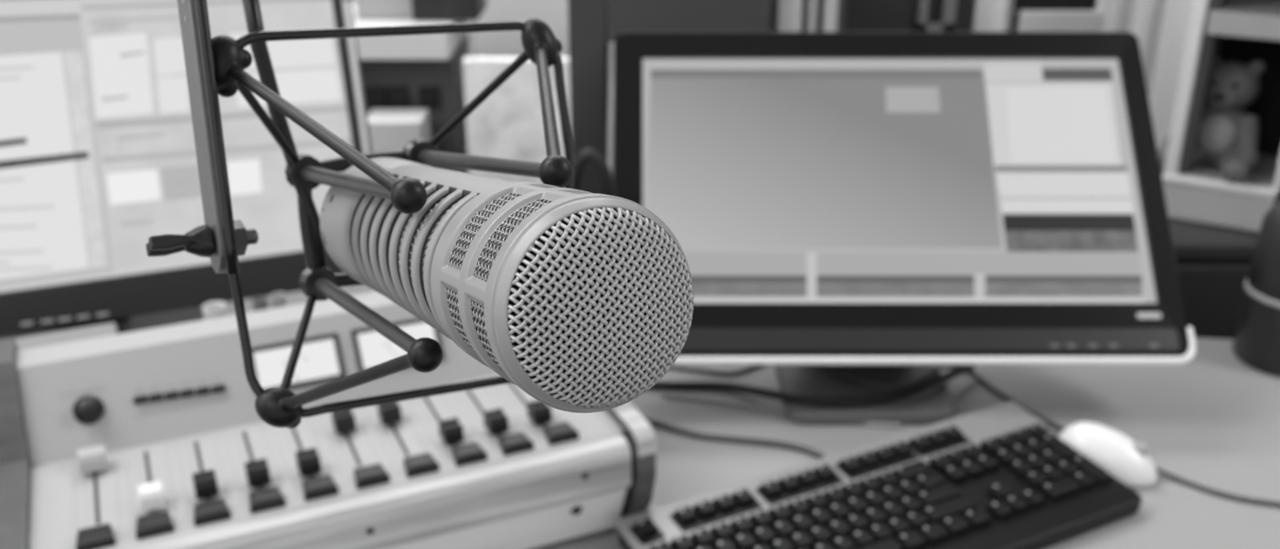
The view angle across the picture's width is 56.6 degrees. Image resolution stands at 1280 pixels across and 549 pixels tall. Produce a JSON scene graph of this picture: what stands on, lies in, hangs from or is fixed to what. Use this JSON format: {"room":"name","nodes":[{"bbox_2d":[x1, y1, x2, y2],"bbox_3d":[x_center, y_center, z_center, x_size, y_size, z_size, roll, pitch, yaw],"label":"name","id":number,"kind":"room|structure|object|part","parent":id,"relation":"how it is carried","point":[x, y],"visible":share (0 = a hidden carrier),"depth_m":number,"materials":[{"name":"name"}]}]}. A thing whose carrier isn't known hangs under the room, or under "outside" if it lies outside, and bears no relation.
{"room":"studio","nodes":[
{"label":"studio","id":0,"kind":"room"},
{"bbox_2d":[351,0,477,56],"bbox_3d":[0.000,-0.931,2.483,4.600,2.500,0.100,0,22,0],"label":"wall","id":1,"kind":"structure","parent":0,"point":[473,44],"depth_m":2.60,"materials":[{"name":"grey"}]},
{"bbox_3d":[0.000,1.089,0.938,4.600,0.050,4.500,0,22,0],"label":"floor","id":2,"kind":"structure","parent":0,"visible":0},
{"bbox_2d":[475,0,568,56],"bbox_3d":[-0.211,-0.168,2.517,0.195,1.064,0.300,0,22,0],"label":"base cabinet","id":3,"kind":"object","parent":2,"relation":"on","point":[554,13],"visible":0.02,"depth_m":2.23,"materials":[{"name":"white"}]},
{"bbox_2d":[224,284,1279,548],"bbox_3d":[-0.025,0.532,1.238,2.550,0.750,1.040,0,22,0],"label":"desk","id":4,"kind":"object","parent":2,"relation":"on","point":[1211,420],"visible":0.07,"depth_m":1.17,"materials":[{"name":"laminate"}]},
{"bbox_2d":[14,322,118,350],"bbox_3d":[-0.573,0.137,1.013,0.260,0.151,0.038,-10,24,-23],"label":"box","id":5,"kind":"object","parent":4,"relation":"on","point":[109,328],"visible":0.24,"depth_m":1.02,"materials":[{"name":"grey"}]},
{"bbox_2d":[0,0,372,339],"bbox_3d":[-0.618,-0.135,1.259,0.640,0.466,0.216,-9,24,-21],"label":"computer monitor","id":6,"kind":"object","parent":4,"relation":"on","point":[98,155],"visible":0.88,"depth_m":1.24,"materials":[{"name":"black"}]},
{"bbox_2d":[202,300,226,319],"bbox_3d":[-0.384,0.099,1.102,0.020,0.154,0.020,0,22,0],"label":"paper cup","id":7,"kind":"object","parent":4,"relation":"on","point":[214,309],"visible":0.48,"depth_m":1.07,"materials":[{"name":"grey paper"}]},
{"bbox_2d":[252,296,268,311],"bbox_3d":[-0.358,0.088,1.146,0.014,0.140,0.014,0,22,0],"label":"knob","id":8,"kind":"object","parent":4,"relation":"on","point":[259,303],"visible":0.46,"depth_m":1.12,"materials":[{"name":"grey plastic"}]},
{"bbox_2d":[270,291,286,308],"bbox_3d":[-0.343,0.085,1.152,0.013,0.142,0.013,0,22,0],"label":"knob","id":9,"kind":"object","parent":4,"relation":"on","point":[278,298],"visible":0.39,"depth_m":1.12,"materials":[{"name":"grey plastic"}]},
{"bbox_2d":[0,291,656,548],"bbox_3d":[-0.259,0.138,0.979,0.478,0.174,0.267,-10,24,-23],"label":"mixing console","id":10,"kind":"object","parent":4,"relation":"on","point":[156,437],"visible":0.88,"depth_m":0.94,"materials":[{"name":"grey metal"}]},
{"bbox_3d":[-0.436,0.107,0.939,0.023,0.024,0.022,-10,24,-23],"label":"rotary knob","id":11,"kind":"part","parent":10,"relation":"part of","materials":[{"name":"black plastic"}]},
{"bbox_3d":[-0.420,0.141,0.912,0.020,0.014,0.019,-10,24,-23],"label":"fader knob","id":12,"kind":"part","parent":10,"relation":"part of","materials":[{"name":"grey plastic"}]},
{"bbox_3d":[-0.356,0.160,0.865,0.016,0.014,0.019,-10,24,-23],"label":"fader knob","id":13,"kind":"part","parent":10,"relation":"part of","materials":[{"name":"white plastic"}]},
{"bbox_3d":[-0.322,0.154,0.879,0.016,0.014,0.019,-10,24,-23],"label":"fader knob","id":14,"kind":"part","parent":10,"relation":"part of","materials":[{"name":"black plastic"}]},
{"bbox_3d":[-0.287,0.148,0.894,0.016,0.014,0.019,-10,24,-23],"label":"fader knob","id":15,"kind":"part","parent":10,"relation":"part of","materials":[{"name":"black plastic"}]},
{"bbox_3d":[-0.253,0.142,0.908,0.016,0.014,0.019,-10,24,-23],"label":"fader knob","id":16,"kind":"part","parent":10,"relation":"part of","materials":[{"name":"black plastic"}]},
{"bbox_3d":[-0.241,0.118,0.967,0.016,0.014,0.019,-10,24,-23],"label":"fader knob","id":17,"kind":"part","parent":10,"relation":"part of","materials":[{"name":"black plastic"}]},
{"bbox_3d":[-0.207,0.113,0.981,0.016,0.014,0.019,-10,24,-23],"label":"fader knob","id":18,"kind":"part","parent":10,"relation":"part of","materials":[{"name":"black plastic"}]},
{"bbox_3d":[-0.151,0.125,0.952,0.016,0.014,0.019,-10,24,-23],"label":"fader knob","id":19,"kind":"part","parent":10,"relation":"part of","materials":[{"name":"black plastic"}]},
{"bbox_3d":[-0.117,0.119,0.966,0.016,0.014,0.019,-10,24,-23],"label":"fader knob","id":20,"kind":"part","parent":10,"relation":"part of","materials":[{"name":"black plastic"}]},
{"bbox_3d":[-0.217,0.222,0.912,0.434,0.051,0.043,-10,24,-23],"label":"panel","id":21,"kind":"part","parent":10,"relation":"part of","materials":[{"name":"white metal"}]},
{"bbox_3d":[-0.083,0.113,0.981,0.016,0.014,0.019,-10,24,-23],"label":"fader knob","id":22,"kind":"part","parent":10,"relation":"part of","materials":[{"name":"black plastic"}]},
{"bbox_2d":[567,0,608,193],"bbox_3d":[-0.056,-0.484,1.207,0.120,1.150,0.120,0,22,0],"label":"post","id":23,"kind":"object","parent":4,"relation":"on","point":[588,19],"visible":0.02,"depth_m":1.30,"materials":[{"name":"grey metal"}]},
{"bbox_2d":[670,364,763,374],"bbox_3d":[0.079,0.100,1.292,0.156,0.004,0.040,-3,23,-8],"label":"charging cord","id":24,"kind":"object","parent":4,"relation":"on","point":[705,370],"visible":0.54,"depth_m":1.28,"materials":[{"name":"grey plastic"}]},
{"bbox_2d":[643,416,824,458],"bbox_3d":[0.058,0.154,1.160,0.247,0.006,0.017,8,24,19],"label":"cord","id":25,"kind":"object","parent":4,"relation":"on","point":[715,437],"visible":0.76,"depth_m":1.15,"materials":[{"name":"grey plastic"}]},
{"bbox_2d":[662,393,900,426],"bbox_3d":[0.140,0.138,1.202,0.243,0.004,0.009,6,23,14],"label":"cord","id":26,"kind":"object","parent":4,"relation":"on","point":[666,395],"visible":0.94,"depth_m":1.21,"materials":[{"name":"grey plastic"}]},
{"bbox_2d":[650,364,974,405],"bbox_3d":[0.149,0.117,1.225,0.414,0.027,0.099,0,22,0],"label":"power cord","id":27,"kind":"object","parent":4,"relation":"on","point":[959,370],"visible":0.88,"depth_m":1.21,"materials":[{"name":"black plastic"}]},
{"bbox_2d":[615,401,1141,548],"bbox_3d":[0.209,0.202,1.003,0.434,0.039,0.166,-11,25,-26],"label":"keyboard","id":28,"kind":"object","parent":4,"relation":"on","point":[995,476],"visible":1,"depth_m":1.01,"materials":[{"name":"black plastic"},{"name":"silver plastic"}]},
{"bbox_2d":[608,32,1195,425],"bbox_3d":[0.253,-0.058,1.234,0.572,0.343,0.273,0,22,0],"label":"computer monitor","id":29,"kind":"object","parent":4,"relation":"on","point":[885,208],"visible":0.88,"depth_m":1.21,"materials":[{"name":"black plastic"}]},
{"bbox_2d":[573,148,616,196],"bbox_3d":[-0.048,-0.078,1.189,0.049,0.102,0.026,0,22,0],"label":"cable loop","id":30,"kind":"object","parent":29,"relation":"hanging from","point":[587,154],"visible":0.37,"depth_m":1.17,"materials":[{"name":"black rubber"}]},
{"bbox_2d":[826,364,948,390],"bbox_3d":[0.266,0.107,1.238,0.134,0.009,0.057,-3,23,-7],"label":"cord","id":31,"kind":"object","parent":29,"relation":"on","point":[941,367],"visible":0.94,"depth_m":1.23,"materials":[{"name":"grey plastic"}]},
{"bbox_2d":[948,364,1065,431],"bbox_3d":[0.382,0.127,1.227,0.014,0.006,0.188,-11,25,-25],"label":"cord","id":32,"kind":"object","parent":4,"relation":"on","point":[972,372],"visible":0.52,"depth_m":1.22,"materials":[{"name":"grey plastic"}]},
{"bbox_2d":[1057,421,1157,486],"bbox_3d":[0.432,0.162,1.099,0.094,0.040,0.057,16,28,34],"label":"computer mouse","id":33,"kind":"object","parent":4,"relation":"on","point":[1128,460],"visible":0.78,"depth_m":1.08,"materials":[{"name":"white plastic"}]},
{"bbox_2d":[1155,466,1279,506],"bbox_3d":[0.530,0.194,1.062,0.134,0.009,0.017,11,25,24],"label":"cord","id":34,"kind":"object","parent":4,"relation":"on","point":[1158,470],"visible":1,"depth_m":1.06,"materials":[{"name":"grey plastic"}]},
{"bbox_2d":[1232,199,1279,376],"bbox_3d":[0.712,-0.004,1.275,0.106,0.212,0.106,0,22,0],"label":"flask","id":35,"kind":"object","parent":4,"relation":"on","point":[1256,340],"visible":1,"depth_m":1.27,"materials":[{"name":"grey"}]},
{"bbox_2d":[437,146,1279,339],"bbox_3d":[0.000,0.149,2.064,4.040,0.705,0.740,0,22,0],"label":"sideboard","id":36,"kind":"object","parent":2,"relation":"on","point":[1213,261],"visible":0.02,"depth_m":1.62,"materials":[{"name":"grey"}]},
{"bbox_2d":[367,108,430,152],"bbox_3d":[-0.379,-0.203,1.864,0.091,0.098,0.080,0,22,0],"label":"carton","id":37,"kind":"object","parent":36,"relation":"on","point":[389,129],"visible":0.39,"depth_m":1.82,"materials":[{"name":"white cardboard"}]},
{"bbox_2d":[352,4,469,153],"bbox_3d":[-0.463,-0.314,1.970,0.335,0.223,0.240,0,22,0],"label":"equipment rack","id":38,"kind":"object","parent":36,"relation":"on","point":[408,71],"visible":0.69,"depth_m":1.89,"materials":[{"name":"grey metal"}]},
{"bbox_2d":[356,0,412,18],"bbox_3d":[-0.407,-0.470,1.938,0.093,0.086,0.100,0,22,0],"label":"folder","id":39,"kind":"object","parent":38,"relation":"on","point":[366,8],"visible":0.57,"depth_m":1.90,"materials":[{"name":"grey"}]},
{"bbox_2d":[352,4,469,60],"bbox_3d":[-0.463,-0.397,1.935,0.335,0.045,0.240,0,23,0],"label":"shelf","id":40,"kind":"object","parent":38,"relation":"attached to","point":[429,47],"depth_m":1.83,"materials":[{"name":"white"}]},
{"bbox_2d":[411,0,444,20],"bbox_3d":[-0.335,-0.467,1.928,0.053,0.089,0.120,0,22,0],"label":"binder","id":41,"kind":"object","parent":38,"relation":"on","point":[421,9],"visible":0.76,"depth_m":1.88,"materials":[{"name":"black"}]},
{"bbox_2d":[443,0,487,20],"bbox_3d":[-0.285,-0.467,1.928,0.056,0.089,0.120,0,22,0],"label":"binder","id":42,"kind":"object","parent":38,"relation":"on","point":[453,9],"visible":1,"depth_m":1.88,"materials":[{"name":"grey"}]},
{"bbox_2d":[462,56,570,183],"bbox_3d":[-0.168,-0.218,1.760,0.177,0.206,0.020,0,22,0],"label":"display board","id":43,"kind":"object","parent":36,"relation":"on","point":[508,123],"visible":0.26,"depth_m":1.74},
{"bbox_2d":[608,0,770,42],"bbox_3d":[0.071,-0.343,1.860,0.240,0.360,0.200,0,22,0],"label":"storage box","id":44,"kind":"object","parent":36,"relation":"on","point":[624,16],"visible":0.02,"depth_m":1.74,"materials":[{"name":"grey"}]},
{"bbox_2d":[769,0,802,31],"bbox_3d":[0.223,-0.356,1.898,0.036,0.356,0.220,0,22,0],"label":"file","id":45,"kind":"object","parent":36,"relation":"on","point":[785,15],"visible":0.02,"depth_m":1.77,"materials":[{"name":"grey"}]},
{"bbox_2d":[800,0,818,31],"bbox_3d":[0.257,-0.356,1.898,0.015,0.356,0.220,0,22,0],"label":"file","id":46,"kind":"object","parent":36,"relation":"on","point":[809,7],"visible":0.02,"depth_m":1.77,"materials":[{"name":"grey"}]},
{"bbox_2d":[816,0,838,31],"bbox_3d":[0.284,-0.356,1.898,0.019,0.356,0.220,0,22,0],"label":"file","id":47,"kind":"object","parent":36,"relation":"on","point":[827,9],"visible":0.02,"depth_m":1.77,"materials":[{"name":"grey"}]},
{"bbox_2d":[836,0,971,31],"bbox_3d":[0.426,-0.399,2.018,0.197,0.342,0.265,0,22,0],"label":"media cabinet","id":48,"kind":"object","parent":36,"relation":"on","point":[853,16],"visible":0.32,"depth_m":1.89,"materials":[{"name":"grey"}]},
{"bbox_3d":[0.469,-0.448,1.863,0.056,0.132,0.015,0,23,0],"label":"door frame","id":49,"kind":"part","parent":48,"relation":"part of","materials":[{"name":"grey"}]},
{"bbox_2d":[968,0,1209,149],"bbox_3d":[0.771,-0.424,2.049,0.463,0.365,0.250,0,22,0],"label":"curtain","id":50,"kind":"object","parent":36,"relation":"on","point":[1160,27],"visible":0.3,"depth_m":1.93,"materials":[{"name":"white fabric"}]},
{"bbox_3d":[0.681,-0.412,1.937,0.128,0.037,0.035,0,23,0],"label":"rail","id":51,"kind":"part","parent":50,"relation":"part of","materials":[{"name":"white"}]},
{"bbox_3d":[0.800,0.279,1.736,0.760,0.635,0.015,0,23,0],"label":"door","id":52,"kind":"part","parent":36,"relation":"part of","materials":[{"name":"grey wood"}]},
{"bbox_2d":[1162,0,1279,232],"bbox_3d":[0.859,-0.324,1.656,0.155,0.480,0.214,13,26,29],"label":"display case","id":53,"kind":"object","parent":36,"relation":"on","point":[1245,32],"visible":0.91,"depth_m":1.66,"materials":[{"name":"grey"}]},
{"bbox_2d":[1157,55,1264,183],"bbox_3d":[0.819,-0.222,1.681,0.129,0.160,0.132,17,28,36],"label":"plush toy","id":54,"kind":"object","parent":53,"relation":"on","point":[1228,136],"visible":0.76,"depth_m":1.66,"materials":[{"name":"fur"}]},
{"bbox_2d":[1205,0,1279,41],"bbox_3d":[0.860,-0.355,1.637,0.123,0.030,0.180,13,26,29],"label":"shelf","id":55,"kind":"object","parent":53,"relation":"attached to","point":[1260,19],"depth_m":1.58,"materials":[{"name":"grey wood"}]},
{"bbox_3d":[0.911,-0.348,1.740,0.153,0.460,0.012,13,26,29],"label":"panel","id":56,"kind":"part","parent":53,"relation":"part of","materials":[{"name":"black"}]},
{"bbox_3d":[-0.100,-0.656,0.739,0.139,0.616,0.943,0,22,0],"label":"boom arm","id":57,"kind":"object","parent":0,"visible":0},
{"bbox_2d":[145,0,574,427],"bbox_3d":[-0.093,-0.067,0.408,0.151,0.264,0.177,0,22,0],"label":"mount","id":58,"kind":"object","parent":57,"relation":"attached to","point":[215,66],"visible":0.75,"depth_m":0.41,"materials":[{"name":"black metal"}]},
{"bbox_3d":[-0.154,-0.090,0.406,0.008,0.169,0.075,-7,23,-16],"label":"yoke arm","id":59,"kind":"part","parent":58,"relation":"part of","materials":[{"name":"grey metal"}]},
{"bbox_3d":[-0.102,-0.032,0.416,0.007,0.041,0.151,-11,25,-25],"label":"clamp arm","id":60,"kind":"part","parent":58,"relation":"part of","materials":[{"name":"grey metal"}]},
{"bbox_3d":[-0.099,0.014,0.425,0.007,0.039,0.151,-11,25,-25],"label":"clamp arm","id":61,"kind":"part","parent":58,"relation":"part of","materials":[{"name":"grey metal"}]},
{"bbox_3d":[-0.060,-0.041,0.435,0.007,0.041,0.150,-11,25,-25],"label":"clamp arm","id":62,"kind":"part","parent":58,"relation":"part of","materials":[{"name":"grey metal"}]},
{"bbox_2d":[320,157,693,412],"bbox_3d":[-0.056,-0.007,0.382,0.055,0.096,0.231,-11,25,-24],"label":"microphone","id":63,"kind":"object","parent":58,"relation":"attached to","point":[582,301],"visible":0.98,"depth_m":0.29,"materials":[{"name":"grey metal"}]},
{"bbox_2d":[397,191,649,400],"bbox_3d":[-0.033,0.000,0.335,0.051,0.070,0.113,-11,25,-24],"label":"grille","id":64,"kind":"object","parent":63,"relation":"attached to","point":[549,291],"depth_m":0.28,"materials":[{"name":"silver metal"}]},
{"bbox_2d":[507,206,693,407],"bbox_3d":[-0.008,0.009,0.285,0.049,0.049,0.018,-11,25,-25],"label":"grille","id":65,"kind":"object","parent":63,"relation":"attached to","point":[601,303],"depth_m":0.28,"materials":[{"name":"silver metal"}]}
]}

